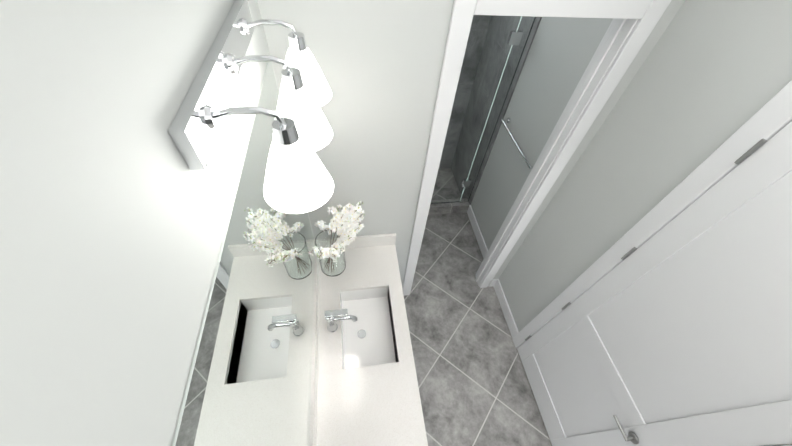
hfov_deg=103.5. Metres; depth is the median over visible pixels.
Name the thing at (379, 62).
wall
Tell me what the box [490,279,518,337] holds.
baseboard
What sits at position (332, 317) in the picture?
faucet
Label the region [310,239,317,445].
backsplash
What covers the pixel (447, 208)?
curb
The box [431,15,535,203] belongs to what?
glass shower enclosure
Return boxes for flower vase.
[307,201,364,276]
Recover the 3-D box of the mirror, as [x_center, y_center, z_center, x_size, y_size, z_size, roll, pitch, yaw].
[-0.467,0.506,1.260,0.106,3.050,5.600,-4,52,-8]
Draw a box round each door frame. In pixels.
[402,0,671,295]
[512,80,791,445]
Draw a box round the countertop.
[318,245,427,445]
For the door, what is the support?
in the door frame at (770, 119)
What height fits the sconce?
0.235 m
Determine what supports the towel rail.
attached to the wall at (709, 78)
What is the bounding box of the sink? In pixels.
[342,285,397,372]
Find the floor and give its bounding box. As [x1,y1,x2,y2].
[404,212,551,445]
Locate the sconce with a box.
[167,0,333,213]
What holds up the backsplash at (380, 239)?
attached to the wall at (379, 62)
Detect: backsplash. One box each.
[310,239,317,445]
[345,233,395,248]
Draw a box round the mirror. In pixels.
[0,0,314,445]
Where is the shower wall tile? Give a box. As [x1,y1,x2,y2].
[469,17,541,204]
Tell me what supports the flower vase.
on the countertop
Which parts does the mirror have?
mirror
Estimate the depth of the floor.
2.78 m
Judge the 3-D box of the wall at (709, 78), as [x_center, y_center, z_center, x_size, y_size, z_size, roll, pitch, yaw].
[1.289,0.388,1.502,0.100,3.050,5.600,-4,52,-8]
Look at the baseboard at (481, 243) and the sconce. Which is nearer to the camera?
the sconce
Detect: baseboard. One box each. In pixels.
[467,205,487,258]
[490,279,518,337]
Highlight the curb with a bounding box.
[428,202,468,214]
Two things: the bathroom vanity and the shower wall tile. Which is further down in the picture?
the bathroom vanity
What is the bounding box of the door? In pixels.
[517,121,791,445]
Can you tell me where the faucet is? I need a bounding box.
[325,309,357,331]
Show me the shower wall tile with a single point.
(522, 61)
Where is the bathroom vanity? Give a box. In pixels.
[342,241,426,445]
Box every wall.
[257,0,684,286]
[471,0,791,445]
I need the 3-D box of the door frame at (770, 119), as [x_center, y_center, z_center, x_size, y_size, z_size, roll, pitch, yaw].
[1.234,0.674,1.602,0.020,2.530,0.990,-4,52,-8]
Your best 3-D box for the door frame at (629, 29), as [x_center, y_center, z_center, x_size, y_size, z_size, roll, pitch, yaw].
[0.569,-0.151,2.209,0.896,2.518,0.160,-4,52,-8]
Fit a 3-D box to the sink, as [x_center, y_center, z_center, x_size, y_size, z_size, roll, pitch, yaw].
[-0.186,0.698,2.045,0.354,0.174,0.524,-4,52,-8]
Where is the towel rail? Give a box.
[501,118,532,168]

